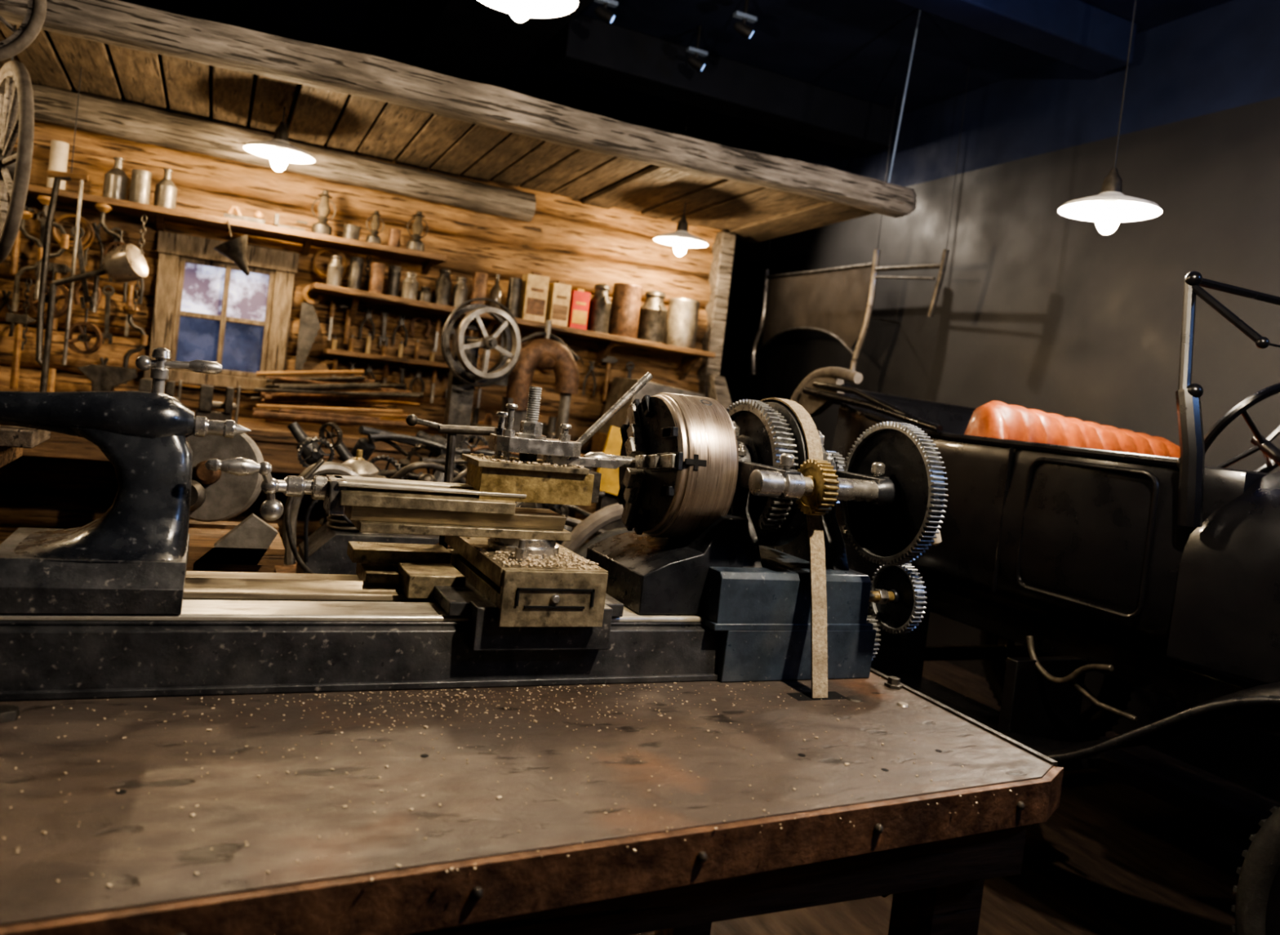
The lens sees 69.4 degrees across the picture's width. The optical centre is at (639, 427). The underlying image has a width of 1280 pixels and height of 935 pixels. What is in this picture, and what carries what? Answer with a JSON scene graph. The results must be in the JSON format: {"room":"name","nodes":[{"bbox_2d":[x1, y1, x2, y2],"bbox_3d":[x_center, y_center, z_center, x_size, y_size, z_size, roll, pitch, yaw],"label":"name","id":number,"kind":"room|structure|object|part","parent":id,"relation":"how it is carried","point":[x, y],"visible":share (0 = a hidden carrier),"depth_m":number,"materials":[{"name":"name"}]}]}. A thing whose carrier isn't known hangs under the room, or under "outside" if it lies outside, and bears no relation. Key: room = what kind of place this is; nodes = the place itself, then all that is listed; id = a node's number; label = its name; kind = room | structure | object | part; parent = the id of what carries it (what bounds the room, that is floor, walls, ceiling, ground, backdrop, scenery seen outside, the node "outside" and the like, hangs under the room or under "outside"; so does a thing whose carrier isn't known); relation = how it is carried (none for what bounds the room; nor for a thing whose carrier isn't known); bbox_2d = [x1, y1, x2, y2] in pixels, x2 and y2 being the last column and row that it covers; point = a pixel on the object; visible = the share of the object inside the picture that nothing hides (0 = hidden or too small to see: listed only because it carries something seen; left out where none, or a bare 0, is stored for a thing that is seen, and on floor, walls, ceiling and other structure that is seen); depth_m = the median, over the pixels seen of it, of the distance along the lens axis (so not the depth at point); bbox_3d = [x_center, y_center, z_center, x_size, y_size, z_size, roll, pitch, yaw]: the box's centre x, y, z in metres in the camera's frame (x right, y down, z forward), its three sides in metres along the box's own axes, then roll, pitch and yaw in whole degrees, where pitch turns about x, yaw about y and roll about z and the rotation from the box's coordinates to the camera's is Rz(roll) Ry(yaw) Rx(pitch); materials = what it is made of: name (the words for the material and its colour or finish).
{"room":"metal workshop","nodes":[
{"label":"metal workshop","id":0,"kind":"room"},
{"bbox_2d":[0,87,722,547],"bbox_3d":[-2.205,-0.318,4.585,5.640,2.476,0.242,6,2,-25],"label":"wall","id":1,"kind":"structure","parent":0,"point":[570,241],"depth_m":4.75,"materials":[{"name":"brown wood"}]},
{"bbox_2d":[143,231,299,392],"bbox_3d":[-2.029,-0.549,4.502,0.625,0.700,0.130,6,2,-25],"label":"window","id":2,"kind":"structure","parent":1,"relation":"in","point":[206,308],"depth_m":4.52,"materials":[{"name":"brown wood"}]},
{"bbox_2d":[7,183,447,274],"bbox_3d":[-2.174,-0.955,4.279,2.520,0.084,0.265,6,2,-25],"label":"shelf","id":3,"kind":"object","parent":1,"relation":"attached to","point":[161,214],"visible":0.96,"depth_m":4.35,"materials":[{"name":"brown wood"}]},
{"bbox_2d":[46,140,69,190],"bbox_3d":[-2.575,-1.149,4.087,0.070,0.220,0.070,6,2,-25],"label":"candle tin","id":4,"kind":"object","parent":3,"relation":"on","point":[59,150],"visible":0.72,"depth_m":4.06,"materials":[{"name":"white wax"}]},
{"bbox_2d":[102,156,129,200],"bbox_3d":[-2.369,-1.119,4.184,0.100,0.200,0.100,6,2,-25],"label":"bottle","id":5,"kind":"object","parent":3,"relation":"on","point":[116,182],"visible":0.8,"depth_m":4.15,"materials":[{"name":"metal"}]},
{"bbox_2d":[128,168,151,204],"bbox_3d":[-2.256,-1.080,4.173,0.080,0.150,0.080,6,2,-25],"label":"tin can","id":6,"kind":"object","parent":3,"relation":"on","point":[140,183],"visible":0.81,"depth_m":4.14,"materials":[{"name":"silver metal"}]},
{"bbox_2d":[153,168,177,208],"bbox_3d":[-2.189,-1.095,4.269,0.090,0.190,0.090,6,2,-25],"label":"bottle","id":7,"kind":"object","parent":3,"relation":"on","point":[166,192],"visible":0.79,"depth_m":4.24,"materials":[{"name":"metal"}]},
{"bbox_2d":[213,220,249,275],"bbox_3d":[-1.853,-0.818,4.137,0.222,0.253,0.149,7,2,31],"label":"funnel","id":8,"kind":"object","parent":3,"relation":"hanging from","point":[235,249],"visible":1,"depth_m":4.09,"materials":[{"name":"metal"}]},
{"bbox_2d":[223,204,265,224],"bbox_3d":[-1.876,-1.006,4.387,0.180,0.076,0.060,6,2,-25],"label":"plane","id":9,"kind":"object","parent":3,"relation":"on","point":[258,215],"visible":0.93,"depth_m":4.36,"materials":[{"name":"wood"}]},
{"bbox_2d":[273,213,307,231],"bbox_3d":[-1.685,-0.983,4.460,0.150,0.070,0.030,6,2,-25],"label":"clamp","id":10,"kind":"object","parent":3,"relation":"on","point":[277,215],"visible":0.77,"depth_m":4.44,"materials":[{"name":"wood"}]},
{"bbox_2d":[311,190,335,235],"bbox_3d":[-1.556,-1.048,4.542,0.092,0.225,0.092,7,2,20],"label":"oil lamp","id":11,"kind":"object","parent":3,"relation":"on","point":[321,227],"visible":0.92,"depth_m":4.52,"materials":[{"name":"metal"}]},
{"bbox_2d":[342,224,359,239],"bbox_3d":[-1.438,-0.964,4.603,0.080,0.080,0.080,6,2,-25],"label":"tin can","id":12,"kind":"object","parent":3,"relation":"on","point":[350,231],"visible":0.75,"depth_m":4.57,"materials":[{"name":"metal"}]},
{"bbox_2d":[365,210,384,244],"bbox_3d":[-1.333,-1.001,4.648,0.072,0.175,0.072,7,2,20],"label":"oil lamp","id":13,"kind":"object","parent":3,"relation":"on","point":[375,224],"visible":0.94,"depth_m":4.63,"materials":[{"name":"metal"}]},
{"bbox_2d":[387,228,400,247],"bbox_3d":[-1.248,-0.955,4.691,0.060,0.100,0.060,6,2,-25],"label":"tin can","id":14,"kind":"object","parent":3,"relation":"on","point":[394,234],"visible":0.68,"depth_m":4.67,"materials":[{"name":"metal"}]},
{"bbox_2d":[406,210,427,251],"bbox_3d":[-1.142,-1.000,4.736,0.087,0.212,0.087,7,2,20],"label":"oil lamp","id":15,"kind":"object","parent":3,"relation":"on","point":[415,243],"visible":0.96,"depth_m":4.72,"materials":[{"name":"metal"}]},
{"bbox_2d":[13,80,536,222],"bbox_3d":[-2.573,-1.418,4.140,4.400,0.180,0.184,6,2,-25],"label":"log","id":16,"kind":"object","parent":1,"relation":"attached to","point":[124,120],"depth_m":4.40,"materials":[{"name":"brown wood"}]},
{"bbox_2d":[0,195,634,408],"bbox_3d":[-1.494,-0.470,4.568,3.391,0.860,0.345,6,2,-25],"label":"tools","id":17,"kind":"object","parent":1,"relation":"hanging from","point":[309,325],"visible":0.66,"depth_m":4.18,"materials":[{"name":"metal"}]},
{"bbox_3d":[-2.755,-0.508,4.144,0.021,0.326,0.021,7,2,20],"label":"hanging chain","id":18,"kind":"part","parent":17,"relation":"part of","materials":[{"name":"metal"}]},
{"bbox_3d":[-2.246,-0.740,4.149,0.021,0.430,0.021,7,2,20],"label":"hanging chain","id":19,"kind":"part","parent":17,"relation":"part of","materials":[{"name":"metal"}]},
{"bbox_3d":[-1.399,-0.801,4.744,0.021,0.170,0.021,7,2,20],"label":"hanging chain","id":20,"kind":"part","parent":17,"relation":"part of","materials":[{"name":"metal"}]},
{"bbox_2d":[323,348,491,370],"bbox_3d":[-1.202,-0.346,4.830,0.850,0.025,0.165,6,2,-25],"label":"shelf","id":21,"kind":"object","parent":1,"relation":"attached to","point":[328,351],"visible":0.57,"depth_m":4.71,"materials":[{"name":"brown wood"}]},
{"bbox_2d":[331,333,480,367],"bbox_3d":[-1.200,-0.410,4.801,0.761,0.105,0.024,6,2,-25],"label":"drill","id":22,"kind":"object","parent":21,"relation":"on","point":[368,337],"visible":0.71,"depth_m":4.74,"materials":[{"name":"metal"}]},
{"bbox_2d":[0,22,875,243],"bbox_3d":[-1.654,-1.435,4.063,5.989,0.095,1.450,6,2,-25],"label":"roof","id":23,"kind":"structure","parent":1,"relation":"attached to","point":[380,130],"depth_m":4.35,"materials":[{"name":"brown wood"}]},
{"bbox_2d":[0,25,34,263],"bbox_3d":[-2.251,-1.028,3.274,0.720,0.910,0.120,8,2,45],"label":"wheel","id":24,"kind":"object","parent":23,"relation":"hanging from","point":[15,166],"visible":0.99,"depth_m":3.12,"materials":[{"name":"brown wood"}]},
{"bbox_2d":[35,66,88,391],"bbox_3d":[-2.380,-0.796,3.808,0.142,1.410,0.028,6,2,-25],"label":"saw","id":25,"kind":"object","parent":23,"relation":"hanging from","point":[58,176],"visible":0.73,"depth_m":3.79,"materials":[{"name":"wood"}]},
{"bbox_2d":[243,106,315,171],"bbox_3d":[-1.591,-1.279,4.098,0.300,0.288,0.300,6,2,-25],"label":"pendant lamp","id":26,"kind":"object","parent":23,"relation":"hanging from","point":[280,152],"visible":1,"depth_m":4.08,"materials":[{"name":"white metal"}]},
{"bbox_2d":[653,202,708,256],"bbox_3d":[0.232,-1.088,5.041,0.300,0.308,0.300,6,2,-25],"label":"pendant lamp","id":27,"kind":"object","parent":23,"relation":"hanging from","point":[681,239],"visible":0.99,"depth_m":5.03,"materials":[{"name":"white metal"}]},
{"bbox_2d":[308,282,715,379],"bbox_3d":[-0.626,-0.491,5.017,2.220,0.229,0.285,6,2,-25],"label":"shelf","id":28,"kind":"object","parent":1,"relation":"attached to","point":[691,357],"visible":0.89,"depth_m":4.95,"materials":[{"name":"brown wood"}]},
{"bbox_2d":[325,254,343,286],"bbox_3d":[-1.506,-0.773,4.565,0.076,0.160,0.076,7,2,20],"label":"bottle","id":29,"kind":"object","parent":28,"relation":"on","point":[335,268],"visible":0.97,"depth_m":4.54,"materials":[{"name":"metal"}]},
{"bbox_2d":[347,256,364,289],"bbox_3d":[-1.423,-0.765,4.622,0.065,0.167,0.065,6,2,-25],"label":"tin can","id":30,"kind":"object","parent":28,"relation":"on","point":[355,274],"visible":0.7,"depth_m":4.59,"materials":[{"name":"metal"}]},
{"bbox_2d":[368,262,385,293],"bbox_3d":[-1.318,-0.744,4.631,0.068,0.153,0.068,6,2,-25],"label":"tin can","id":31,"kind":"object","parent":28,"relation":"on","point":[377,270],"visible":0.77,"depth_m":4.60,"materials":[{"name":"metal"}]},
{"bbox_2d":[386,265,401,296],"bbox_3d":[-1.256,-0.741,4.711,0.063,0.162,0.063,6,2,-25],"label":"tin can","id":32,"kind":"object","parent":28,"relation":"on","point":[394,271],"visible":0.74,"depth_m":4.68,"materials":[{"name":"metal"}]},
{"bbox_2d":[400,271,418,299],"bbox_3d":[-1.175,-0.721,4.722,0.081,0.145,0.081,7,2,20],"label":"bottle","id":33,"kind":"object","parent":28,"relation":"on","point":[410,284],"visible":0.97,"depth_m":4.69,"materials":[{"name":"metal"}]},
{"bbox_2d":[417,286,431,302],"bbox_3d":[-1.106,-0.681,4.756,0.069,0.083,0.069,7,2,20],"label":"jar","id":34,"kind":"object","parent":28,"relation":"on","point":[424,295],"visible":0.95,"depth_m":4.73,"materials":[{"name":"metal"}]},
{"bbox_2d":[434,268,452,306],"bbox_3d":[-1.019,-0.726,4.793,0.083,0.195,0.083,7,2,20],"label":"bottle","id":35,"kind":"object","parent":28,"relation":"on","point":[443,284],"visible":0.94,"depth_m":4.76,"materials":[{"name":"metal"}]},
{"bbox_2d":[451,275,468,306],"bbox_3d":[-0.939,-0.704,4.831,0.078,0.172,0.078,7,2,20],"label":"bottle","id":36,"kind":"object","parent":28,"relation":"on","point":[460,295],"visible":0.95,"depth_m":4.80,"materials":[{"name":"metal"}]},
{"bbox_2d":[470,271,488,304],"bbox_3d":[-0.845,-0.706,4.843,0.076,0.202,0.076,6,2,-25],"label":"tin can","id":37,"kind":"object","parent":28,"relation":"on","point":[478,288],"visible":0.73,"depth_m":4.81,"materials":[{"name":"metal"}]},
{"bbox_2d":[488,274,502,309],"bbox_3d":[-0.766,-0.704,4.911,0.063,0.218,0.063,6,2,-25],"label":"glass bottle","id":38,"kind":"object","parent":28,"relation":"on","point":[495,293],"visible":0.75,"depth_m":4.89,"materials":[{"name":"brown glass"}]},
{"bbox_2d":[505,277,522,317],"bbox_3d":[-0.676,-0.691,4.952,0.073,0.215,0.073,6,2,-25],"label":"tin can","id":39,"kind":"object","parent":28,"relation":"on","point":[515,284],"visible":0.78,"depth_m":4.92,"materials":[{"name":"metal"}]},
{"bbox_2d":[518,271,549,322],"bbox_3d":[-0.574,-0.701,4.998,0.120,0.265,0.102,6,2,-25],"label":"carton","id":40,"kind":"object","parent":28,"relation":"on","point":[535,288],"visible":0.91,"depth_m":4.96,"materials":[{"name":"cardboard"}]},
{"bbox_2d":[544,280,571,326],"bbox_3d":[-0.450,-0.675,5.058,0.100,0.245,0.102,6,2,-25],"label":"carton","id":41,"kind":"object","parent":28,"relation":"on","point":[558,292],"visible":0.83,"depth_m":5.02,"materials":[{"name":"beige cardboard"}]},
{"bbox_2d":[567,288,590,329],"bbox_3d":[-0.347,-0.651,5.107,0.100,0.225,0.102,6,2,-25],"label":"tin","id":42,"kind":"object","parent":28,"relation":"on","point":[579,306],"visible":0.84,"depth_m":5.06,"materials":[{"name":"red metal"}]},
{"bbox_2d":[586,283,611,333],"bbox_3d":[-0.223,-0.662,5.164,0.124,0.280,0.124,7,2,20],"label":"jar","id":43,"kind":"object","parent":28,"relation":"on","point":[600,304],"visible":0.91,"depth_m":5.12,"materials":[{"name":"metal"}]},
{"bbox_2d":[608,283,642,338],"bbox_3d":[-0.083,-0.654,5.229,0.165,0.300,0.165,6,2,-25],"label":"canister","id":44,"kind":"object","parent":28,"relation":"on","point":[626,298],"visible":0.83,"depth_m":5.16,"materials":[{"name":"metal"}]},
{"bbox_2d":[636,290,667,343],"bbox_3d":[0.074,-0.633,5.304,0.165,0.300,0.165,7,2,20],"label":"milk churn","id":45,"kind":"object","parent":28,"relation":"on","point":[653,313],"visible":0.94,"depth_m":5.24,"materials":[{"name":"metal"}]},
{"bbox_2d":[664,297,699,349],"bbox_3d":[0.244,-0.601,5.384,0.181,0.280,0.181,6,2,-25],"label":"canister","id":46,"kind":"object","parent":28,"relation":"on","point":[681,329],"visible":0.81,"depth_m":5.31,"materials":[{"name":"metal"}]},
{"bbox_2d":[697,231,736,397],"bbox_3d":[0.387,-0.005,5.686,0.100,2.380,0.120,6,2,-25],"label":"wooden post","id":47,"kind":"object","parent":1,"relation":"attached to","point":[723,246],"depth_m":5.61,"materials":[{"name":"brown wood"}]},
{"bbox_2d":[118,0,1232,156],"bbox_3d":[-0.380,-2.288,2.842,7.300,0.100,10.800,6,2,-25],"label":"ceiling","id":48,"kind":"structure","parent":0,"point":[861,49],"depth_m":5.40,"materials":[{"name":"black paint"}]},
{"bbox_2d":[0,0,46,61],"bbox_3d":[-1.943,-1.754,2.773,0.370,1.309,0.124,7,2,5],"label":"wheel","id":49,"kind":"object","parent":48,"relation":"hanging from","point":[31,26],"visible":1,"depth_m":2.80,"materials":[{"name":"brown wood"}]},
{"bbox_2d":[476,0,578,22],"bbox_3d":[-0.265,-1.651,2.483,0.310,1.118,0.310,6,2,-25],"label":"pendant lamp","id":50,"kind":"object","parent":48,"relation":"hanging from","point":[520,11],"visible":1,"depth_m":2.58,"materials":[{"name":"white metal"}]},
{"bbox_2d":[593,0,618,24],"bbox_3d":[-0.168,-2.140,4.607,0.125,0.245,0.064,6,2,-13],"label":"track spotlight","id":51,"kind":"object","parent":48,"relation":"hanging from","point":[608,16],"visible":1,"depth_m":4.60,"materials":[{"name":"metal"}]},
{"bbox_2d":[672,106,688,135],"bbox_3d":[0.284,-2.147,6.523,0.086,0.235,0.076,6,2,-25],"label":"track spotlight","id":52,"kind":"object","parent":48,"relation":"hanging from","point":[675,131],"visible":0.78,"depth_m":6.50,"materials":[{"name":"metal"}]},
{"bbox_2d":[685,26,708,71],"bbox_3d":[0.318,-2.099,5.122,0.125,0.245,0.064,6,2,-13],"label":"track spotlight","id":53,"kind":"object","parent":48,"relation":"hanging from","point":[697,64],"visible":1,"depth_m":5.11,"materials":[{"name":"metal"}]},
{"bbox_2d":[732,0,757,39],"bbox_3d":[0.525,-2.061,4.602,0.125,0.245,0.064,6,2,-13],"label":"track spotlight","id":54,"kind":"object","parent":48,"relation":"hanging from","point":[744,30],"visible":1,"depth_m":4.59,"materials":[{"name":"metal"}]},
{"bbox_2d":[751,66,968,375],"bbox_3d":[1.476,-1.213,6.223,0.300,1.805,1.994,6,2,-25],"label":"windshield frame","id":55,"kind":"object","parent":48,"relation":"hanging from","point":[942,265],"visible":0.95,"depth_m":5.89,"materials":[{"name":"metal"}]},
{"bbox_2d":[887,9,921,182],"bbox_3d":[1.308,-1.631,4.577,0.082,0.921,0.012,6,2,-25],"label":"suspension rod","id":56,"kind":"object","parent":48,"relation":"hanging from","point":[920,11],"visible":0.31,"depth_m":4.57,"materials":[{"name":"grey metal"}]},
{"bbox_2d":[0,0,915,217],"bbox_3d":[-1.211,-1.337,3.441,5.680,0.222,0.173,6,2,-25],"label":"roof beam","id":57,"kind":"structure","parent":56,"relation":"hanging from","point":[117,23],"depth_m":3.58,"materials":[{"name":"brown wood"}]},
{"bbox_2d":[1057,0,1162,234],"bbox_3d":[1.617,-1.321,3.033,0.310,1.378,0.310,6,2,-25],"label":"pendant lamp","id":58,"kind":"object","parent":48,"relation":"hanging from","point":[1110,207],"visible":1,"depth_m":3.04,"materials":[{"name":"white metal"}]},
{"bbox_2d":[392,0,1137,153],"bbox_3d":[0.261,-2.116,5.579,3.000,0.250,5.800,6,2,-25],"label":"duct","id":59,"kind":"object","parent":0,"point":[468,40],"depth_m":5.28,"materials":[{"name":"black metal"}]},
{"bbox_2d":[631,660,1279,934],"bbox_3d":[-0.776,1.188,2.940,7.300,0.100,10.800,6,2,-25],"label":"floor","id":60,"kind":"structure","parent":0,"point":[1147,840],"depth_m":2.97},
{"bbox_2d":[0,425,50,467],"bbox_3d":[-1.869,0.495,2.049,0.850,1.080,0.400,6,2,-25],"label":"bench","id":61,"kind":"object","parent":60,"relation":"on","point":[13,438],"visible":0.84,"depth_m":2.08,"materials":[{"name":"brown wood"}]},
{"bbox_2d":[186,432,284,572],"bbox_3d":[-1.133,0.547,2.395,0.320,1.123,0.405,6,2,-25],"label":"grindstone","id":62,"kind":"object","parent":60,"relation":"on","point":[251,544],"visible":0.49,"depth_m":2.33,"materials":[{"name":"grey stone"}]},
{"bbox_2d":[22,414,593,529],"bbox_3d":[-2.119,0.448,4.132,3.750,1.000,0.750,6,2,-25],"label":"workbench","id":63,"kind":"object","parent":60,"relation":"on","point":[277,444],"visible":0.04,"depth_m":3.99,"materials":[{"name":"brown wood"}]},
{"bbox_2d":[39,243,148,391],"bbox_3d":[-2.184,-0.402,3.717,0.329,0.697,0.150,7,2,2],"label":"lamp","id":64,"kind":"object","parent":63,"relation":"on","point":[126,262],"visible":0.91,"depth_m":3.66,"materials":[{"name":"silver metal"}]},
{"bbox_2d":[76,364,137,391],"bbox_3d":[-2.345,-0.175,4.061,0.227,0.190,0.100,6,2,-25],"label":"anvil","id":65,"kind":"object","parent":63,"relation":"on","point":[103,378],"visible":0.55,"depth_m":4.02,"materials":[{"name":"metal"}]},
{"bbox_2d":[138,377,182,401],"bbox_3d":[-2.037,-0.126,3.909,0.167,0.170,0.140,6,2,-25],"label":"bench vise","id":66,"kind":"object","parent":63,"relation":"on","point":[145,384],"visible":0.31,"depth_m":3.86,"materials":[{"name":"metal"}]},
{"bbox_2d":[195,384,240,423],"bbox_3d":[-1.812,-0.102,3.970,0.167,0.170,0.140,6,2,-25],"label":"bench vise","id":67,"kind":"object","parent":63,"relation":"on","point":[206,402],"visible":0.79,"depth_m":3.92,"materials":[{"name":"metal"}]},
{"bbox_2d":[250,369,428,429],"bbox_3d":[-1.413,-0.139,4.363,0.804,0.292,0.546,6,2,-19],"label":"wood planks","id":68,"kind":"object","parent":63,"relation":"on","point":[295,400],"visible":0.96,"depth_m":4.24,"materials":[{"name":"brown wood"}]},
{"bbox_2d":[468,407,556,445],"bbox_3d":[-0.674,0.004,4.689,0.613,0.177,0.374,6,2,-6],"label":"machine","id":69,"kind":"object","parent":63,"relation":"on","point":[548,430],"visible":0.14,"depth_m":4.63,"materials":[{"name":"metal"}]},
{"bbox_2d":[281,448,466,574],"bbox_3d":[-0.812,0.598,2.963,0.695,1.063,0.321,6,2,-25],"label":"engine","id":70,"kind":"object","parent":60,"relation":"on","point":[324,551],"visible":0.18,"depth_m":2.80,"materials":[{"name":"metal"}]},
{"bbox_2d":[274,421,608,573],"bbox_3d":[-0.747,0.568,3.510,1.222,1.107,0.500,6,2,-25],"label":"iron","id":71,"kind":"object","parent":60,"relation":"on","point":[308,447],"visible":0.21,"depth_m":3.40,"materials":[{"name":"metal"}]},
{"bbox_2d":[440,297,591,477],"bbox_3d":[-0.638,0.281,4.142,0.800,1.666,0.403,6,2,-25],"label":"press","id":72,"kind":"object","parent":60,"relation":"on","point":[514,369],"visible":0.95,"depth_m":4.08,"materials":[{"name":"metal"}]},
{"bbox_2d":[0,667,1063,934],"bbox_3d":[-0.673,0.784,1.281,2.612,0.818,1.132,6,2,-25],"label":"workbench","id":73,"kind":"object","parent":60,"relation":"on","point":[935,862],"visible":0.91,"depth_m":1.17,"materials":[{"name":"wood"}]},
{"bbox_2d":[0,346,948,701],"bbox_3d":[-0.508,0.116,1.591,2.272,0.565,0.558,6,2,-20],"label":"lathe","id":74,"kind":"object","parent":73,"relation":"on","point":[733,566],"visible":1,"depth_m":1.61,"materials":[{"name":"metal"}]},
{"bbox_3d":[-0.396,0.118,1.876,0.187,0.273,0.064,6,2,-7],"label":"cross feed handle","id":75,"kind":"part","parent":74,"relation":"part of","materials":[{"name":"metal"}]},
{"bbox_2d":[1,676,1017,886],"bbox_3d":[-0.134,0.451,1.277,1.634,0.002,0.563,6,2,-25],"label":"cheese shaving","id":76,"kind":"object","parent":73,"relation":"on","point":[580,685],"visible":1,"depth_m":1.35,"materials":[{"name":"metal"}]},
{"bbox_2d":[560,502,634,558],"bbox_3d":[-0.081,0.725,3.019,0.571,0.974,0.210,5,2,-32],"label":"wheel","id":77,"kind":"object","parent":60,"relation":"on","point":[608,514],"visible":0.02,"depth_m":2.91,"materials":[{"name":"metal"}]},
{"bbox_2d":[592,425,634,537],"bbox_3d":[-0.143,0.588,3.713,0.214,1.193,0.080,6,2,-25],"label":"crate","id":78,"kind":"object","parent":60,"relation":"on","point":[610,483],"visible":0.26,"depth_m":3.65,"materials":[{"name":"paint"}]},
{"bbox_2d":[591,377,705,452],"bbox_3d":[0.043,0.451,5.255,0.600,1.420,0.420,6,2,-25],"label":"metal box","id":79,"kind":"object","parent":60,"relation":"on","point":[620,386],"visible":0.17,"depth_m":5.13,"materials":[{"name":"metal"}]},
{"bbox_2d":[705,374,732,408],"bbox_3d":[0.446,0.450,5.485,0.279,1.500,0.200,6,2,-25],"label":"jack","id":80,"kind":"object","parent":60,"relation":"on","point":[717,386],"visible":0.2,"depth_m":5.39,"materials":[{"name":"brown wood"}]},
{"bbox_2d":[790,271,1279,934],"bbox_3d":[1.859,0.556,2.505,1.630,1.781,3.706,6,2,-25],"label":"vintage car","id":81,"kind":"object","parent":60,"relation":"on","point":[1086,546],"visible":0.7,"depth_m":2.56,"materials":[{"name":"black paint"}]},
{"bbox_2d":[831,397,1269,655],"bbox_3d":[1.546,0.274,3.269,1.230,0.624,1.773,6,2,-25],"label":"tub","id":82,"kind":"object","parent":81,"relation":"in","point":[1071,522],"depth_m":2.60,"materials":[{"name":"black paint"}]},
{"bbox_2d":[720,0,1279,801],"bbox_3d":[2.578,-0.232,4.369,0.300,3.400,10.800,6,2,-25],"label":"wall","id":83,"kind":"structure","parent":0,"point":[1037,308],"depth_m":4.83,"materials":[{"name":"grey paint"}]}
]}

